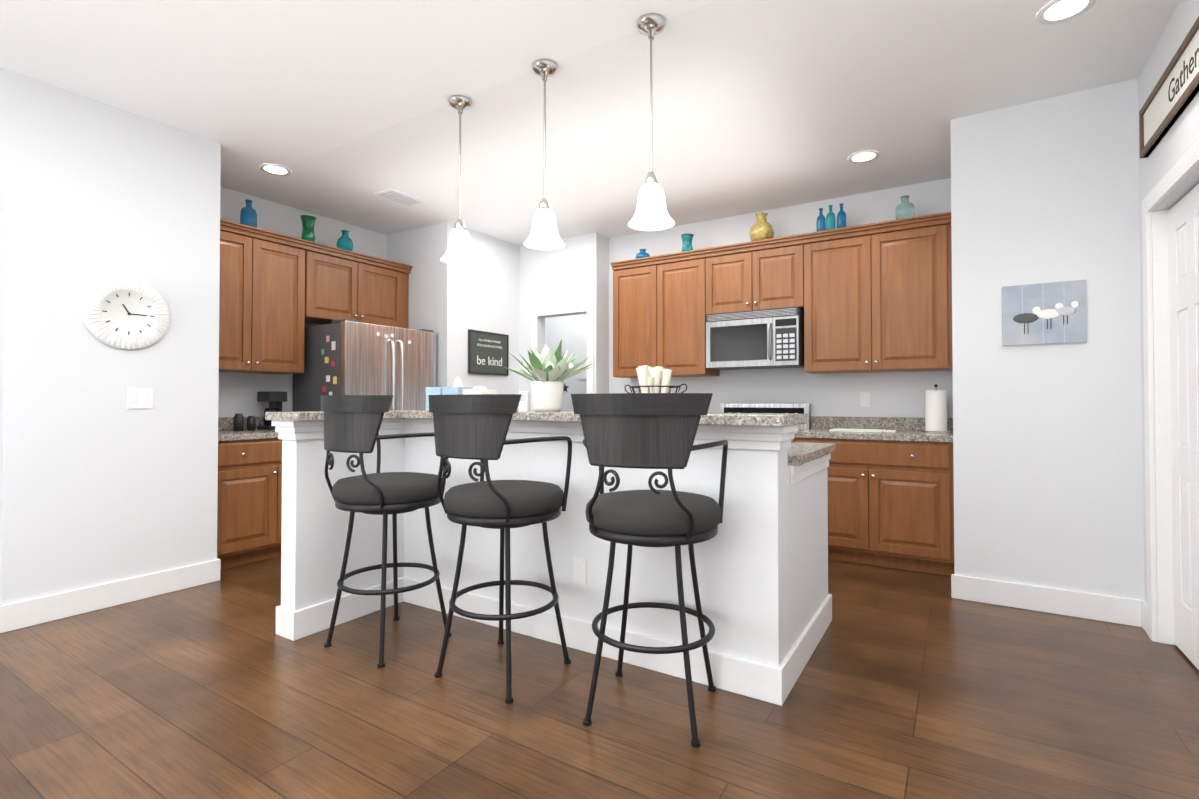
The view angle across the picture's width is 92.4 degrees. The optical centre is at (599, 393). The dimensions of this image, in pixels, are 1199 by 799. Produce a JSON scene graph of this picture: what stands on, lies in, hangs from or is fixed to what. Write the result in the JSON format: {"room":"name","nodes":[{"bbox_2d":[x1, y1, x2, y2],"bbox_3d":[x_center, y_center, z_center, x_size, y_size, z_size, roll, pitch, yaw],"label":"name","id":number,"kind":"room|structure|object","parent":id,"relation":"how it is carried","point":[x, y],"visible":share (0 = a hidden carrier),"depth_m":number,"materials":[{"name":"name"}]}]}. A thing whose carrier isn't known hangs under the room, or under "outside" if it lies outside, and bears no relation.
{"room":"kitchen","nodes":[
{"label":"kitchen","id":0,"kind":"room"},
{"bbox_2d":[0,67,26,604],"bbox_3d":[-4.443,-0.252,0.599,0.120,2.800,5.540,-1,-1,32],"label":"wall","id":1,"kind":"structure","parent":0,"point":[13,88],"depth_m":2.88,"materials":[{"name":"paint"}]},
{"bbox_2d":[0,558,220,632],"bbox_3d":[-2.693,1.119,3.251,0.019,0.135,1.007,-1,-1,32],"label":"baseboard","id":2,"kind":"structure","parent":1,"relation":"attached to","point":[61,605],"depth_m":3.17,"materials":[{"name":"white wood"}]},
{"bbox_2d":[19,77,220,600],"bbox_3d":[-3.593,-0.205,3.871,2.150,2.800,0.910,-1,-1,32],"label":"wall","id":3,"kind":"structure","parent":0,"point":[113,488],"depth_m":3.23,"materials":[{"name":"paint"}]},
{"bbox_2d":[81,278,169,349],"bbox_3d":[-2.680,-0.453,3.274,0.033,0.410,0.410,-1,-1,32],"label":"clock","id":4,"kind":"object","parent":3,"relation":"attached to","point":[126,313],"visible":1,"depth_m":3.26,"materials":[{"name":"white"}]},
{"bbox_2d":[127,388,152,408],"bbox_3d":[-2.656,0.028,3.329,0.008,0.120,0.120,-1,-1,32],"label":"switch plate","id":5,"kind":"object","parent":3,"relation":"attached to","point":[140,398],"visible":1,"depth_m":3.33,"materials":[{"name":"white plastic"}]},
{"bbox_2d":[218,187,386,416],"bbox_3d":[-2.681,-0.189,4.952,0.150,2.800,1.890,-1,-1,32],"label":"wall","id":6,"kind":"structure","parent":0,"point":[237,392],"depth_m":4.75,"materials":[{"name":"paint"}]},
{"bbox_2d":[219,219,314,373],"bbox_3d":[-2.727,-0.694,4.413,0.346,1.055,0.906,-1,-1,32],"label":"upper cabinet","id":7,"kind":"object","parent":6,"relation":"attached to","point":[277,291],"depth_m":4.37,"materials":[{"name":"brown wood"}]},
{"bbox_2d":[240,199,256,227],"bbox_3d":[-2.651,-1.349,4.347,0.110,0.220,0.108,-1,-1,32],"label":"vase","id":8,"kind":"object","parent":7,"relation":"on","point":[248,214],"visible":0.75,"depth_m":4.31,"materials":[{"name":"blue glass"}]},
{"bbox_2d":[300,215,316,241],"bbox_3d":[-2.402,-1.343,4.744,0.124,0.220,0.122,-1,-1,32],"label":"vase","id":9,"kind":"object","parent":7,"relation":"on","point":[308,224],"visible":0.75,"depth_m":4.71,"materials":[{"name":"green glass"}]},
{"bbox_2d":[315,243,410,328],"bbox_3d":[-2.247,-0.913,5.183,0.346,0.595,1.045,-1,-1,32],"label":"upper cabinet","id":10,"kind":"object","parent":6,"relation":"attached to","point":[348,285],"depth_m":5.07,"materials":[{"name":"brown wood"}]},
{"bbox_2d":[336,230,353,250],"bbox_3d":[-2.224,-1.324,5.029,0.140,0.190,0.138,-1,-1,32],"label":"vase","id":11,"kind":"object","parent":10,"relation":"on","point":[344,241],"visible":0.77,"depth_m":4.98,"materials":[{"name":"teal glass"}]},
{"bbox_2d":[387,221,519,410],"bbox_3d":[-1.517,-0.174,6.010,1.000,2.800,1.140,-1,-1,32],"label":"wall block","id":12,"kind":"object","parent":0,"point":[449,305],"visible":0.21,"depth_m":5.52,"materials":[{"name":"paint"}]},
{"bbox_2d":[468,329,508,375],"bbox_3d":[-1.098,-0.398,5.716,0.024,0.420,0.560,-1,-1,32],"label":"sign","id":13,"kind":"object","parent":12,"relation":"attached to","point":[495,352],"visible":1,"depth_m":5.69,"materials":[{"name":"wood"}]},
{"bbox_2d":[477,355,501,365],"bbox_3d":[-1.087,-0.323,5.708,0.002,0.086,0.356,-1,-1,32],"label":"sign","id":14,"kind":"object","parent":13,"relation":"attached to","point":[489,362],"visible":1,"depth_m":5.70,"materials":[{"name":"white paint"}]},
{"bbox_2d":[519,234,587,410],"bbox_3d":[-0.454,-0.175,5.947,0.870,2.800,0.120,-1,-1,32],"label":"wall","id":15,"kind":"structure","parent":0,"point":[563,276],"depth_m":5.95,"materials":[{"name":"paint"}]},
{"bbox_2d":[531,303,593,410],"bbox_3d":[-0.385,0.169,5.816,0.776,2.108,0.020,-1,-1,32],"label":"door frame","id":16,"kind":"structure","parent":15,"relation":"attached to","point":[588,307],"depth_m":5.68,"materials":[{"name":"white wood"}]},
{"bbox_2d":[545,314,586,410],"bbox_3d":[-0.299,-0.147,7.891,2.670,2.800,0.100,-1,-1,32],"label":"wall","id":17,"kind":"structure","parent":0,"point":[563,328],"depth_m":7.92,"materials":[{"name":"paint"}]},
{"bbox_2d":[575,331,586,380],"bbox_3d":[0.102,-0.489,7.377,0.800,0.630,0.343,-1,-1,32],"label":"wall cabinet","id":18,"kind":"object","parent":17,"relation":"attached to","point":[581,345],"visible":0.23,"depth_m":7.39,"materials":[{"name":"white wood"}]},
{"bbox_2d":[0,0,1179,245],"bbox_3d":[-1.619,-1.652,2.663,12.000,0.060,15.000,-1,-1,32],"label":"ceiling","id":19,"kind":"structure","parent":0,"point":[344,110],"depth_m":3.03,"materials":[{"name":"paint"}]},
{"bbox_2d":[259,164,290,175],"bbox_3d":[-2.316,-1.598,4.112,0.200,0.006,0.200,-1,-1,32],"label":"recessed light","id":20,"kind":"object","parent":19,"relation":"in","point":[274,169],"visible":1,"depth_m":4.10,"materials":[{"name":"white"}]},
{"bbox_2d":[374,188,424,206],"bbox_3d":[-1.616,-1.586,4.665,0.200,0.014,0.340,-1,-1,32],"label":"ceiling vent","id":21,"kind":"object","parent":19,"relation":"in","point":[391,194],"visible":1,"depth_m":4.64,"materials":[{"name":"grey metal"}]},
{"bbox_2d":[440,95,478,264],"bbox_3d":[-0.768,-1.172,3.167,0.206,0.884,0.206,-1,-1,32],"label":"pendant light","id":22,"kind":"object","parent":19,"relation":"hanging from","point":[459,251],"visible":1,"depth_m":3.14,"materials":[{"name":"white glass"}]},
{"bbox_2d":[524,59,564,249],"bbox_3d":[-0.271,-1.177,2.841,0.206,0.884,0.206,-1,-1,32],"label":"pendant light","id":23,"kind":"object","parent":19,"relation":"hanging from","point":[544,234],"visible":0.98,"depth_m":2.81,"materials":[{"name":"white glass"}]},
{"bbox_2d":[628,13,674,230],"bbox_3d":[0.226,-1.181,2.513,0.206,0.884,0.206,-1,-1,32],"label":"pendant light","id":24,"kind":"object","parent":19,"relation":"hanging from","point":[651,213],"visible":1,"depth_m":2.48,"materials":[{"name":"white glass"}]},
{"bbox_2d":[848,150,879,162],"bbox_3d":[1.787,-1.601,3.892,0.200,0.006,0.200,-1,-1,32],"label":"recessed light","id":25,"kind":"object","parent":19,"relation":"in","point":[864,156],"visible":1,"depth_m":3.88,"materials":[{"name":"white"}]},
{"bbox_2d":[1036,0,1095,23],"bbox_3d":[1.966,-1.622,2.424,0.200,0.006,0.200,-1,-1,32],"label":"recessed light","id":26,"kind":"object","parent":19,"relation":"in","point":[1055,11],"visible":1,"depth_m":2.44,"materials":[{"name":"white"}]},
{"bbox_2d":[588,232,608,393],"bbox_3d":[0.414,-0.168,6.418,0.100,2.800,1.840,-1,-1,32],"label":"wall","id":27,"kind":"structure","parent":0,"point":[598,270],"depth_m":5.68,"materials":[{"name":"paint"}]},
{"bbox_2d":[0,556,1198,798],"bbox_3d":[-1.619,1.208,2.622,12.000,0.060,15.000,-1,-1,32],"label":"floor","id":28,"kind":"structure","parent":0,"point":[908,684],"depth_m":2.12,"materials":[{"name":"brown wood"}]},
{"bbox_2d":[217,416,281,569],"bbox_3d":[-2.581,0.692,4.295,0.678,1.020,0.895,-1,-1,32],"label":"base cabinet","id":29,"kind":"object","parent":28,"relation":"on","point":[249,505],"visible":0.38,"depth_m":3.99,"materials":[{"name":"brown wood"}]},
{"bbox_2d":[233,413,247,430],"bbox_3d":[-2.723,0.216,4.341,0.070,0.130,0.068,-1,-1,32],"label":"jar","id":30,"kind":"object","parent":29,"relation":"on","point":[238,421],"depth_m":4.32,"materials":[{"name":"grey ceramic"}]},
{"bbox_2d":[248,416,255,429],"bbox_3d":[-2.675,0.227,4.417,0.060,0.110,0.058,-1,-1,32],"label":"jar","id":31,"kind":"object","parent":29,"relation":"on","point":[251,420],"depth_m":4.40,"materials":[{"name":"grey ceramic"}]},
{"bbox_2d":[257,391,286,429],"bbox_3d":[-2.604,0.135,4.570,0.180,0.300,0.148,-1,-1,32],"label":"coffee maker","id":32,"kind":"object","parent":29,"relation":"on","point":[275,399],"visible":0.62,"depth_m":4.51,"materials":[{"name":"black plastic"}]},
{"bbox_2d":[293,319,435,410],"bbox_3d":[-2.024,0.315,5.056,0.786,1.795,0.934,-1,-1,32],"label":"fridge","id":33,"kind":"object","parent":28,"relation":"on","point":[347,357],"visible":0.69,"depth_m":4.75,"materials":[{"name":"metal"}]},
{"bbox_2d":[321,395,451,667],"bbox_3d":[-1.009,0.596,2.739,0.541,1.170,0.536,-1,-1,32],"label":"stool","id":34,"kind":"object","parent":28,"relation":"on","point":[352,423],"visible":0.96,"depth_m":2.55,"materials":[{"name":"metal"}]},
{"bbox_2d":[429,394,571,703],"bbox_3d":[-0.412,0.592,2.448,0.541,1.170,0.536,-1,-1,32],"label":"stool","id":35,"kind":"object","parent":28,"relation":"on","point":[472,426],"visible":1,"depth_m":2.26,"materials":[{"name":"metal"}]},
{"bbox_2d":[271,422,835,705],"bbox_3d":[-0.193,0.657,2.911,2.318,1.050,1.660,-1,-1,32],"label":"kitchen island","id":36,"kind":"object","parent":28,"relation":"on","point":[761,559],"depth_m":2.67,"materials":[{"name":"wood"}]},
{"bbox_2d":[265,410,807,433],"bbox_3d":[-0.388,0.107,2.616,2.360,0.040,0.971,-1,-1,32],"label":"island countertop","id":37,"kind":"structure","parent":36,"relation":"on","point":[521,420],"depth_m":2.66,"materials":[{"name":"grey stone"}]},
{"bbox_2d":[426,377,529,410],"bbox_3d":[-0.651,0.000,3.136,0.715,0.188,0.130,-1,-1,32],"label":"box","id":38,"kind":"object","parent":37,"relation":"on","point":[459,388],"visible":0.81,"depth_m":3.15,"materials":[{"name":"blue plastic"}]},
{"bbox_2d":[505,339,593,411],"bbox_3d":[-0.278,-0.090,2.888,0.482,0.361,0.460,-1,-1,32],"label":"plant pot","id":39,"kind":"object","parent":37,"relation":"on","point":[549,370],"visible":1,"depth_m":2.82,"materials":[{"name":"white ceramic"}]},
{"bbox_2d":[624,365,686,392],"bbox_3d":[0.247,-0.020,2.568,0.312,0.207,0.231,-1,-1,32],"label":"basket","id":40,"kind":"object","parent":37,"relation":"on","point":[654,379],"visible":0.46,"depth_m":2.54,"materials":[{"name":"metal"}]},
{"bbox_2d":[573,558,586,584],"bbox_3d":[-0.091,0.821,2.656,0.070,0.115,0.008,-1,-1,32],"label":"outlet","id":41,"kind":"object","parent":36,"relation":"attached to","point":[579,571],"visible":1,"depth_m":2.65,"materials":[{"name":"white plastic"}]},
{"bbox_2d":[571,393,727,747],"bbox_3d":[0.196,0.588,2.151,0.541,1.170,0.536,0,-1,19],"label":"stool","id":42,"kind":"object","parent":28,"relation":"on","point":[643,430],"visible":1,"depth_m":1.95,"materials":[{"name":"metal"}]},
{"bbox_2d":[720,403,809,441],"bbox_3d":[1.240,0.644,4.660,0.755,1.125,0.705,-1,-1,32],"label":"range","id":43,"kind":"object","parent":28,"relation":"on","point":[763,408],"visible":0.04,"depth_m":4.88,"materials":[{"name":"metal"}]},
{"bbox_2d":[793,436,953,575],"bbox_3d":[2.011,0.760,4.218,1.008,0.880,0.648,-1,-1,32],"label":"base cabinet","id":44,"kind":"object","parent":28,"relation":"on","point":[890,499],"depth_m":3.88,"materials":[{"name":"brown wood"}]},
{"bbox_2d":[794,428,952,439],"bbox_3d":[2.009,0.300,4.221,1.008,0.040,0.658,-1,-1,32],"label":"countertop","id":45,"kind":"structure","parent":44,"relation":"on","point":[896,435],"depth_m":3.99,"materials":[{"name":"grey stone"}]},
{"bbox_2d":[829,428,895,431],"bbox_3d":[1.956,0.273,4.267,0.430,0.014,0.240,-1,-1,32],"label":"board","id":46,"kind":"object","parent":45,"relation":"on","point":[858,430],"visible":0.98,"depth_m":4.21,"materials":[{"name":"grey"}]},
{"bbox_2d":[923,384,949,432],"bbox_3d":[2.414,0.106,4.125,0.170,0.345,0.170,-1,-1,32],"label":"paper towel","id":47,"kind":"object","parent":45,"relation":"on","point":[935,410],"visible":0.96,"depth_m":4.07,"materials":[{"name":"white paper"}]},
{"bbox_2d":[609,178,952,427],"bbox_3d":[1.407,-0.187,5.113,2.970,2.800,0.200,-1,-1,32],"label":"wall","id":48,"kind":"structure","parent":0,"point":[897,394],"depth_m":4.80,"materials":[{"name":"paint"}]},
{"bbox_2d":[611,248,719,377],"bbox_3d":[0.604,-0.682,5.297,0.920,1.055,0.348,-1,-1,32],"label":"upper cabinet","id":49,"kind":"object","parent":48,"relation":"attached to","point":[659,302],"depth_m":5.13,"materials":[{"name":"brown wood"}]},
{"bbox_2d":[635,249,650,258],"bbox_3d":[0.402,-1.277,5.321,0.144,0.105,0.142,-1,-1,32],"label":"vase","id":50,"kind":"object","parent":49,"relation":"on","point":[642,254],"visible":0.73,"depth_m":5.27,"materials":[{"name":"blue glass"}]},
{"bbox_2d":[681,233,693,251],"bbox_3d":[0.777,-1.313,5.087,0.120,0.170,0.118,-1,-1,32],"label":"vase","id":51,"kind":"object","parent":49,"relation":"on","point":[687,238],"visible":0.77,"depth_m":5.05,"materials":[{"name":"teal glass"}]},
{"bbox_2d":[706,236,805,314],"bbox_3d":[1.337,-0.943,4.842,0.810,0.545,0.348,-1,-1,32],"label":"upper cabinet","id":52,"kind":"object","parent":48,"relation":"attached to","point":[763,274],"depth_m":4.67,"materials":[{"name":"brown wood"}]},
{"bbox_2d":[706,307,803,369],"bbox_3d":[1.308,-0.441,4.790,0.757,0.450,0.439,-1,-1,32],"label":"microwave","id":53,"kind":"object","parent":52,"relation":"attached to","point":[765,339],"visible":0.96,"depth_m":4.63,"materials":[{"name":"grey metal"}]},
{"bbox_2d":[749,212,773,240],"bbox_3d":[1.341,-1.358,4.758,0.200,0.250,0.197,-1,-1,32],"label":"vase","id":54,"kind":"object","parent":52,"relation":"on","point":[761,228],"visible":0.85,"depth_m":4.69,"materials":[{"name":"gold metal"}]},
{"bbox_2d":[860,392,869,406],"bbox_3d":[2.102,0.048,4.551,0.070,0.115,0.008,-1,-1,32],"label":"electrical outlet","id":55,"kind":"object","parent":48,"relation":"attached to","point":[864,399],"visible":1,"depth_m":4.55,"materials":[{"name":"white plastic"}]},
{"bbox_2d":[802,212,952,373],"bbox_3d":[2.099,-0.695,4.361,0.988,1.055,0.348,-1,-1,32],"label":"upper cabinet","id":56,"kind":"object","parent":48,"relation":"attached to","point":[871,297],"depth_m":4.19,"materials":[{"name":"brown wood"}]},
{"bbox_2d":[816,208,825,231],"bbox_3d":[1.733,-1.342,4.500,0.068,0.210,0.067,-1,-1,32],"label":"vase","id":57,"kind":"object","parent":56,"relation":"on","point":[821,223],"visible":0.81,"depth_m":4.48,"materials":[{"name":"blue glass"}]},
{"bbox_2d":[826,205,834,229],"bbox_3d":[1.786,-1.345,4.444,0.068,0.215,0.067,-1,-1,32],"label":"vase","id":58,"kind":"object","parent":56,"relation":"on","point":[830,220],"visible":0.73,"depth_m":4.42,"materials":[{"name":"teal glass"}]},
{"bbox_2d":[837,203,845,228],"bbox_3d":[1.861,-1.348,4.421,0.068,0.220,0.067,-1,-1,32],"label":"vase","id":59,"kind":"object","parent":56,"relation":"on","point":[841,218],"visible":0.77,"depth_m":4.39,"materials":[{"name":"blue glass"}]},
{"bbox_2d":[895,195,914,219],"bbox_3d":[2.221,-1.336,4.183,0.124,0.190,0.122,-1,-1,32],"label":"vase","id":60,"kind":"object","parent":56,"relation":"on","point":[905,208],"visible":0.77,"depth_m":4.14,"materials":[{"name":"teal glass"}]},
{"bbox_2d":[811,416,952,431],"bbox_3d":[1.453,0.241,4.946,2.718,0.100,0.020,-1,-1,32],"label":"backsplash","id":61,"kind":"structure","parent":48,"relation":"attached to","point":[903,424],"depth_m":4.50,"materials":[{"name":"grey stone"}]},
{"bbox_2d":[950,78,1144,599],"bbox_3d":[2.808,-0.208,3.628,0.980,2.800,1.230,-1,-1,32],"label":"wall block","id":62,"kind":"object","parent":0,"point":[1048,462],"visible":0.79,"depth_m":3.13,"materials":[{"name":"paint"}]},
{"bbox_2d":[1002,280,1085,345],"bbox_3d":[2.416,-0.435,3.137,0.360,0.330,0.025,-1,-1,32],"label":"framed picture","id":63,"kind":"object","parent":62,"relation":"attached to","point":[1047,313],"visible":1,"depth_m":3.12,"materials":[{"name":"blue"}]},
{"bbox_2d":[951,574,1147,633],"bbox_3d":[2.403,1.117,3.128,0.836,0.135,0.016,-1,-1,32],"label":"baseboard","id":64,"kind":"structure","parent":62,"relation":"attached to","point":[1113,609],"depth_m":3.10,"materials":[{"name":"white wood"}]},
{"bbox_2d":[1138,0,1198,638],"bbox_3d":[2.445,-0.228,2.275,0.160,2.800,1.450,-1,-1,32],"label":"wall","id":65,"kind":"structure","parent":0,"point":[1180,138],"depth_m":2.59,"materials":[{"name":"paint"}]},
{"bbox_2d":[1139,16,1198,158],"bbox_3d":[2.274,-1.274,2.197,0.030,0.230,1.450,-1,-1,32],"label":"gather sign","id":66,"kind":"object","parent":65,"relation":"attached to","point":[1160,113],"visible":1,"depth_m":2.44,"materials":[{"name":"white wood"}]},
{"bbox_2d":[1168,48,1198,101],"bbox_3d":[2.335,-1.278,2.302,0.002,0.091,0.367,-1,-1,32],"label":"lettering","id":67,"kind":"object","parent":66,"relation":"attached to","point":[1174,91],"visible":1,"depth_m":2.31,"materials":[{"name":"black"}]},
{"bbox_2d":[1142,139,1198,645],"bbox_3d":[2.313,0.108,2.223,0.027,2.128,1.386,-1,-1,32],"label":"door frame","id":68,"kind":"structure","parent":65,"relation":"attached to","point":[1157,419],"depth_m":2.73,"materials":[{"name":"white wood"}]},
{"bbox_3d":[2.427,0.146,2.151,0.065,2.050,1.230,-1,-1,32],"label":"wall","id":69,"kind":"structure","parent":0,"visible":0},
{"bbox_2d":[1168,183,1198,669],"bbox_3d":[2.361,0.144,2.191,0.079,2.030,1.224,-1,-1,32],"label":"closet door","id":70,"kind":"structure","parent":69,"relation":"in","point":[1183,231],"depth_m":2.54,"materials":[{"name":"white wood"}]}
]}

